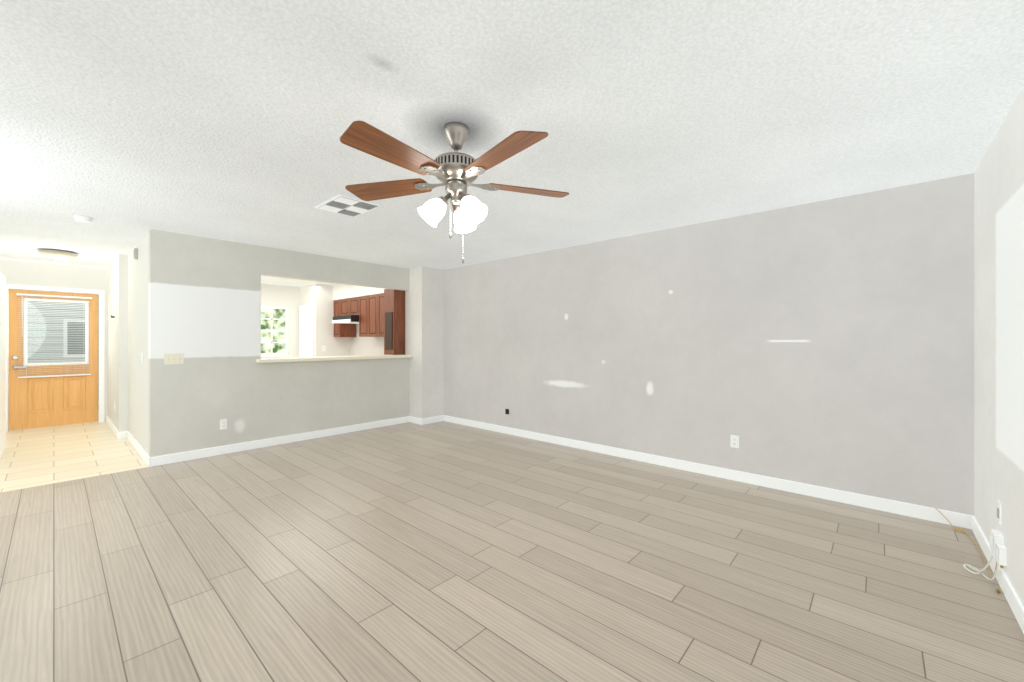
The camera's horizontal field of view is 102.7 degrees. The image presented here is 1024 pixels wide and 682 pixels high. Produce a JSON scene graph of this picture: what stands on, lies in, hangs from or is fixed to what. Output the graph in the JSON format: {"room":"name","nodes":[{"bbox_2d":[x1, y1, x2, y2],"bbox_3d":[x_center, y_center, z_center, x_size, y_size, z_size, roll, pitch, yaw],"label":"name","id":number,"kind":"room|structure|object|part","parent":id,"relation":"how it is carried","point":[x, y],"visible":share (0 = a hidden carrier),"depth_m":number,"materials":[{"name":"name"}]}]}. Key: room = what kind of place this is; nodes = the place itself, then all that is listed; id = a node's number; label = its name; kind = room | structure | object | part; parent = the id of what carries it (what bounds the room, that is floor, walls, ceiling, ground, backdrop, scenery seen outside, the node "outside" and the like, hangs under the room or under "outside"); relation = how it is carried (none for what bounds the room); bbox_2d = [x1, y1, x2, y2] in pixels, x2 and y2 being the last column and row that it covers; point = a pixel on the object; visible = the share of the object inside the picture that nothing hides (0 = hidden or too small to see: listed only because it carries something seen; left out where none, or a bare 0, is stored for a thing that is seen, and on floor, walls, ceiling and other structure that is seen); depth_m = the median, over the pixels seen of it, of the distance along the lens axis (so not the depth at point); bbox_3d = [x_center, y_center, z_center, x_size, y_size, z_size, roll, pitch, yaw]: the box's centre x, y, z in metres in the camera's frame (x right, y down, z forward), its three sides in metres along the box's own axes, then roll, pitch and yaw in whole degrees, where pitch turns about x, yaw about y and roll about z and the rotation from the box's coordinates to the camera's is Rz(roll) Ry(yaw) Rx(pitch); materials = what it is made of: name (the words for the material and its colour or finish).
{"room":"empty living room","nodes":[
{"label":"empty living room","id":0,"kind":"room"},
{"bbox_2d":[0,421,147,492],"bbox_3d":[-4.345,1.340,6.333,3.780,0.100,5.050,0,0,42],"label":"floor","id":1,"kind":"structure","parent":0,"point":[34,457],"depth_m":4.62,"materials":[{"name":"beige tile"}]},
{"bbox_2d":[380,289,404,354],"bbox_3d":[-1.771,0.219,6.792,0.295,2.118,0.630,0,0,42],"label":"tall cabinet","id":2,"kind":"object","parent":1,"relation":"on","point":[380,315],"depth_m":6.56,"materials":[{"name":"brown wood"}]},
{"bbox_2d":[107,231,148,454],"bbox_3d":[-5.100,0.070,5.465,3.510,2.440,0.210,0,0,42],"label":"wall","id":3,"kind":"structure","parent":0,"point":[128,333],"depth_m":5.36,"materials":[{"name":"white paint"}]},
{"bbox_2d":[106,416,121,438],"bbox_3d":[-5.815,1.242,5.961,1.744,0.095,0.024,0,0,42],"label":"baseboard","id":4,"kind":"structure","parent":3,"relation":"attached to","point":[118,434],"depth_m":5.69,"materials":[{"name":"white wood"}]},
{"bbox_2d":[122,431,147,462],"bbox_3d":[-4.431,1.242,4.834,1.850,0.095,0.020,0,0,42],"label":"baseboard","id":5,"kind":"structure","parent":3,"relation":"attached to","point":[125,434],"depth_m":4.87,"materials":[{"name":"white wood"}]},
{"bbox_2d":[134,248,137,258],"bbox_3d":[-4.439,-1.030,4.833,0.080,0.120,0.032,0,0,42],"label":"door chime","id":6,"kind":"object","parent":3,"relation":"attached to","point":[135,253],"visible":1,"depth_m":4.81,"materials":[{"name":"grey plastic"}]},
{"bbox_2d":[0,259,299,421],"bbox_3d":[-5.748,0.070,7.487,0.150,2.440,4.900,0,0,42],"label":"wall","id":7,"kind":"structure","parent":0,"point":[36,274],"depth_m":6.44,"materials":[{"name":"white paint"}]},
{"bbox_2d":[9,289,98,429],"bbox_3d":[-6.870,0.269,6.177,0.103,2.018,0.912,0,0,42],"label":"front door","id":8,"kind":"structure","parent":7,"relation":"in","point":[36,402],"depth_m":6.14,"materials":[{"name":"brown wood"}]},
{"bbox_2d":[16,293,91,377],"bbox_3d":[-6.858,-0.077,6.162,0.050,1.219,0.759,0,0,42],"label":"window blind","id":9,"kind":"object","parent":8,"relation":"attached to","point":[48,296],"visible":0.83,"depth_m":6.11,"materials":[{"name":"white plastic"}]},
{"bbox_3d":[-6.884,-0.130,6.202,0.006,0.916,0.586,0,0,42],"label":"glass panel","id":10,"kind":"part","parent":8,"relation":"part of","materials":[{"name":"clear glass"}]},
{"bbox_2d":[6,284,103,431],"bbox_3d":[-6.895,0.241,6.192,0.166,2.097,1.034,0,0,42],"label":"door frame","id":11,"kind":"structure","parent":7,"relation":"attached to","point":[100,293],"depth_m":6.29,"materials":[{"name":"white wood"}]},
{"bbox_2d":[261,306,291,356],"bbox_3d":[-5.005,-0.195,8.251,0.120,1.030,1.030,0,0,42],"label":"kitchen window","id":12,"kind":"structure","parent":7,"relation":"in","point":[274,331],"depth_m":8.43,"materials":[{"name":"white"}]},
{"bbox_2d":[149,229,409,457],"bbox_3d":[-2.717,0.070,5.407,0.120,2.440,3.120,0,0,42],"label":"wall","id":13,"kind":"structure","parent":0,"point":[205,305],"depth_m":4.78,"materials":[{"name":"grey paint"}]},
{"bbox_2d":[164,353,183,364],"bbox_3d":[-3.578,0.190,4.339,0.021,0.114,0.162,0,0,42],"label":"light switch","id":14,"kind":"object","parent":13,"relation":"attached to","point":[177,358],"visible":1,"depth_m":4.34,"materials":[{"name":"beige plastic"}]},
{"bbox_2d":[220,419,226,429],"bbox_3d":[-3.289,0.950,4.671,0.010,0.114,0.070,0,0,42],"label":"outlet","id":15,"kind":"object","parent":13,"relation":"attached to","point":[223,423],"visible":1,"depth_m":4.67,"materials":[{"name":"white plastic"}]},
{"bbox_2d":[146,416,409,466],"bbox_3d":[-2.672,1.242,5.358,0.014,0.095,3.134,0,0,42],"label":"baseboard","id":16,"kind":"structure","parent":13,"relation":"attached to","point":[208,452],"depth_m":4.97,"materials":[{"name":"white wood"}]},
{"bbox_2d":[256,355,412,362],"bbox_3d":[-2.446,0.240,5.808,0.430,0.040,2.158,0,0,42],"label":"sill","id":17,"kind":"structure","parent":13,"relation":"on","point":[289,359],"depth_m":5.48,"materials":[{"name":"beige laminate"}]},
{"bbox_2d":[300,284,349,356],"bbox_3d":[-3.994,0.070,8.736,0.800,2.440,0.700,0,0,42],"label":"wall","id":18,"kind":"structure","parent":0,"point":[319,297],"depth_m":8.37,"materials":[{"name":"white paint"}]},
{"bbox_2d":[299,304,312,356],"bbox_3d":[-4.281,0.269,8.445,0.640,2.018,0.104,0,0,42],"label":"pantry door","id":19,"kind":"structure","parent":18,"relation":"in","point":[305,330],"depth_m":8.42,"materials":[{"name":"white"}]},
{"bbox_2d":[333,284,383,299],"bbox_3d":[-2.572,-0.995,7.692,2.710,0.310,0.360,0,0,42],"label":"soffit","id":20,"kind":"structure","parent":0,"point":[342,291],"depth_m":7.91,"materials":[{"name":"white paint"}]},
{"bbox_2d":[405,266,443,418],"bbox_3d":[-1.415,0.070,6.617,0.450,2.440,0.420,0,0,42],"label":"column","id":21,"kind":"structure","parent":0,"point":[424,320],"depth_m":6.45,"materials":[{"name":"grey paint"}]},
{"bbox_2d":[418,415,441,424],"bbox_3d":[-1.253,1.242,6.450,0.014,0.095,0.414,0,0,42],"label":"baseboard","id":22,"kind":"structure","parent":21,"relation":"attached to","point":[434,419],"depth_m":6.41,"materials":[{"name":"white wood"}]},
{"bbox_2d":[0,421,1023,681],"bbox_3d":[-1.454,1.340,2.072,6.210,0.100,7.550,0,0,42],"label":"floor","id":23,"kind":"structure","parent":0,"point":[442,551],"depth_m":2.24,"materials":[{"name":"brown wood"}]},
{"bbox_2d":[935,508,996,573],"bbox_3d":[2.769,1.220,2.524,0.167,0.130,0.909,0,0,42],"label":"cable","id":24,"kind":"object","parent":23,"relation":"on","point":[971,538],"visible":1,"depth_m":2.72,"materials":[{"name":"brown plastic"}]},
{"bbox_2d":[963,556,997,579],"bbox_3d":[2.558,1.222,2.243,0.103,0.127,0.210,0,0,42],"label":"cable","id":25,"kind":"object","parent":23,"relation":"on","point":[976,569],"visible":1,"depth_m":2.25,"materials":[{"name":"white plastic"}]},
{"bbox_2d":[0,0,1023,286],"bbox_3d":[-2.863,-1.200,3.331,9.990,0.100,7.550,0,0,42],"label":"ceiling","id":26,"kind":"structure","parent":0,"point":[126,124],"depth_m":2.04,"materials":[{"name":"white paint"}]},
{"bbox_2d":[38,249,77,259],"bbox_3d":[-5.818,-1.095,5.255,0.352,0.109,0.352,0,0,42],"label":"hall light","id":27,"kind":"object","parent":26,"relation":"attached to","point":[56,254],"visible":1,"depth_m":5.17,"materials":[{"name":"beige glass"}]},
{"bbox_2d":[73,215,92,222],"bbox_3d":[-3.980,-1.129,3.800,0.132,0.039,0.132,0,0,42],"label":"smoke detector","id":28,"kind":"object","parent":26,"relation":"attached to","point":[81,218],"visible":1,"depth_m":3.77,"materials":[{"name":"white plastic"}]},
{"bbox_2d":[315,194,380,216],"bbox_3d":[-1.399,-1.141,3.491,0.460,0.015,0.360,0,0,42],"label":"ceiling vent","id":29,"kind":"object","parent":26,"relation":"in","point":[346,205],"visible":0.98,"depth_m":3.46,"materials":[{"name":"white metal"}]},
{"bbox_2d":[340,121,568,263],"bbox_3d":[-0.297,-0.785,2.181,1.276,0.729,1.264,0,0,42],"label":"fan","id":30,"kind":"object","parent":26,"relation":"hanging from","point":[456,172],"visible":1,"depth_m":2.12,"materials":[{"name":"brown wood"}]},
{"bbox_3d":[-0.698,-0.863,2.334,0.500,0.038,0.169,0,0,17],"label":"blade","id":31,"kind":"part","parent":30,"relation":"part of","materials":[{"name":"brown wood"}]},
{"bbox_3d":[-0.538,-0.863,1.873,0.169,0.038,0.500,0,0,35],"label":"blade","id":32,"kind":"part","parent":30,"relation":"part of","materials":[{"name":"brown wood"}]},
{"bbox_3d":[-0.432,-0.683,2.175,0.137,0.150,0.146,0,0,42],"label":"lamp shade","id":33,"kind":"part","parent":30,"relation":"part of","materials":[{"name":"white glass"}]},
{"bbox_3d":[-0.364,-0.760,2.197,0.069,0.094,0.085,0,0,42],"label":"light arm","id":34,"kind":"part","parent":30,"relation":"part of"},
{"bbox_3d":[-0.255,-0.760,2.173,0.090,0.094,0.060,0,0,42],"label":"light arm","id":35,"kind":"part","parent":30,"relation":"part of"},
{"bbox_3d":[-0.277,-0.683,2.349,0.137,0.150,0.146,0,0,42],"label":"lamp shade","id":36,"kind":"part","parent":30,"relation":"part of","materials":[{"name":"white glass"}]},
{"bbox_3d":[-0.203,-0.683,2.127,0.148,0.150,0.132,0,0,42],"label":"lamp shade","id":37,"kind":"part","parent":30,"relation":"part of","materials":[{"name":"white glass"}]},
{"bbox_3d":[-0.050,-0.863,1.883,0.169,0.038,0.500,0,0,-37],"label":"blade","id":38,"kind":"part","parent":30,"relation":"part of","materials":[{"name":"brown wood"}]},
{"bbox_3d":[0.091,-0.863,2.350,0.500,0.038,0.169,0,0,-19],"label":"blade","id":39,"kind":"part","parent":30,"relation":"part of","materials":[{"name":"brown wood"}]},
{"bbox_2d":[350,173,973,515],"bbox_3d":[-0.397,0.070,6.090,9.990,2.440,0.150,0,0,42],"label":"wall","id":40,"kind":"structure","parent":0,"point":[829,343],"depth_m":3.66,"materials":[{"name":"grey paint"}]},
{"bbox_2d":[332,300,355,336],"bbox_3d":[-3.465,-0.460,8.499,0.296,0.760,0.344,0,0,42],"label":"upper cabinet","id":41,"kind":"object","parent":40,"relation":"attached to","point":[343,326],"depth_m":8.34,"materials":[{"name":"brown wood"}]},
{"bbox_2d":[340,299,347,316],"bbox_3d":[-3.195,-0.665,8.257,0.430,0.350,0.344,0,0,42],"label":"upper cabinet","id":42,"kind":"object","parent":40,"relation":"attached to","point":[343,302],"depth_m":8.15,"materials":[{"name":"brown wood"}]},
{"bbox_2d":[348,297,355,316],"bbox_3d":[-2.949,-0.665,8.037,0.430,0.350,0.344,0,0,42],"label":"upper cabinet","id":43,"kind":"object","parent":40,"relation":"attached to","point":[351,301],"depth_m":7.93,"materials":[{"name":"brown wood"}]},
{"bbox_2d":[356,297,363,336],"bbox_3d":[-2.645,-0.460,7.765,0.385,0.760,0.344,0,0,42],"label":"upper cabinet","id":44,"kind":"object","parent":40,"relation":"attached to","point":[359,300],"depth_m":7.73,"materials":[{"name":"brown wood"}]},
{"bbox_2d":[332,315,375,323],"bbox_3d":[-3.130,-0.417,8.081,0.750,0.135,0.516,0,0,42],"label":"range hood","id":45,"kind":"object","parent":44,"relation":"attached to","point":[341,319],"depth_m":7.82,"materials":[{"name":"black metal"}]},
{"bbox_2d":[364,295,375,336],"bbox_3d":[-2.414,-0.460,7.559,0.435,0.760,0.344,0,0,42],"label":"upper cabinet","id":46,"kind":"object","parent":40,"relation":"attached to","point":[369,301],"depth_m":7.49,"materials":[{"name":"brown wood"}]},
{"bbox_2d":[376,294,379,336],"bbox_3d":[-2.164,-0.460,7.335,0.435,0.760,0.344,0,0,42],"label":"upper cabinet","id":47,"kind":"object","parent":40,"relation":"attached to","point":[377,295],"depth_m":7.32,"materials":[{"name":"brown wood"}]},
{"bbox_2d":[442,415,965,527],"bbox_3d":[1.012,1.242,4.717,5.700,0.095,0.017,0,0,42],"label":"baseboard","id":48,"kind":"structure","parent":40,"relation":"attached to","point":[962,520],"depth_m":3.67,"materials":[{"name":"white wood"}]},
{"bbox_2d":[730,435,738,447],"bbox_3d":[2.058,0.930,3.787,0.070,0.114,0.010,0,0,42],"label":"outlet","id":49,"kind":"object","parent":40,"relation":"attached to","point":[734,441],"visible":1,"depth_m":3.78,"materials":[{"name":"white plastic"}]},
{"bbox_2d":[974,87,1023,605],"bbox_3d":[0.754,0.070,-0.004,0.150,2.440,7.400,0,0,42],"label":"wall","id":50,"kind":"structure","parent":0,"point":[999,324],"depth_m":2.18,"materials":[{"name":"grey paint"}]},
{"bbox_2d":[966,514,1023,633],"bbox_3d":[0.743,1.242,0.107,0.014,0.095,7.250,0,0,42],"label":"baseboard","id":51,"kind":"structure","parent":50,"relation":"attached to","point":[1009,592],"depth_m":2.12,"materials":[{"name":"white wood"}]},
{"bbox_2d":[990,529,1006,592],"bbox_3d":[2.561,1.157,2.157,0.038,0.264,0.190,0,0,42],"label":"junction box","id":52,"kind":"object","parent":50,"relation":"attached to","point":[998,551],"visible":1,"depth_m":2.14,"materials":[{"name":"white plastic"}]},
{"bbox_2d":[997,500,1001,524],"bbox_3d":[2.628,0.925,2.211,0.010,0.114,0.070,0,0,42],"label":"outlet plate","id":53,"kind":"object","parent":50,"relation":"attached to","point":[999,512],"visible":1,"depth_m":2.19,"materials":[{"name":"white plastic"}]},
{"label":"outside","id":54,"kind":"structure","parent":0,"visible":0},
{"bbox_2d":[27,295,98,399],"bbox_3d":[-8.179,-1.160,10.431,0.100,5.100,6.350,0,0,42],"label":"house","id":55,"kind":"structure","parent":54,"point":[36,305],"depth_m":8.69,"materials":[{"name":"grey"}]},
{"bbox_3d":[-5.957,0.070,4.508,3.510,2.440,0.120,0,0,42],"label":"wall","id":56,"kind":"structure","parent":0,"visible":0},
{"bbox_2d":[0,272,5,458],"bbox_3d":[-5.783,0.264,4.627,0.810,2.028,0.040,0,0,42],"label":"hall door","id":57,"kind":"structure","parent":56,"relation":"in","point":[2,363],"depth_m":4.60,"materials":[{"name":"white wood"}]}
]}

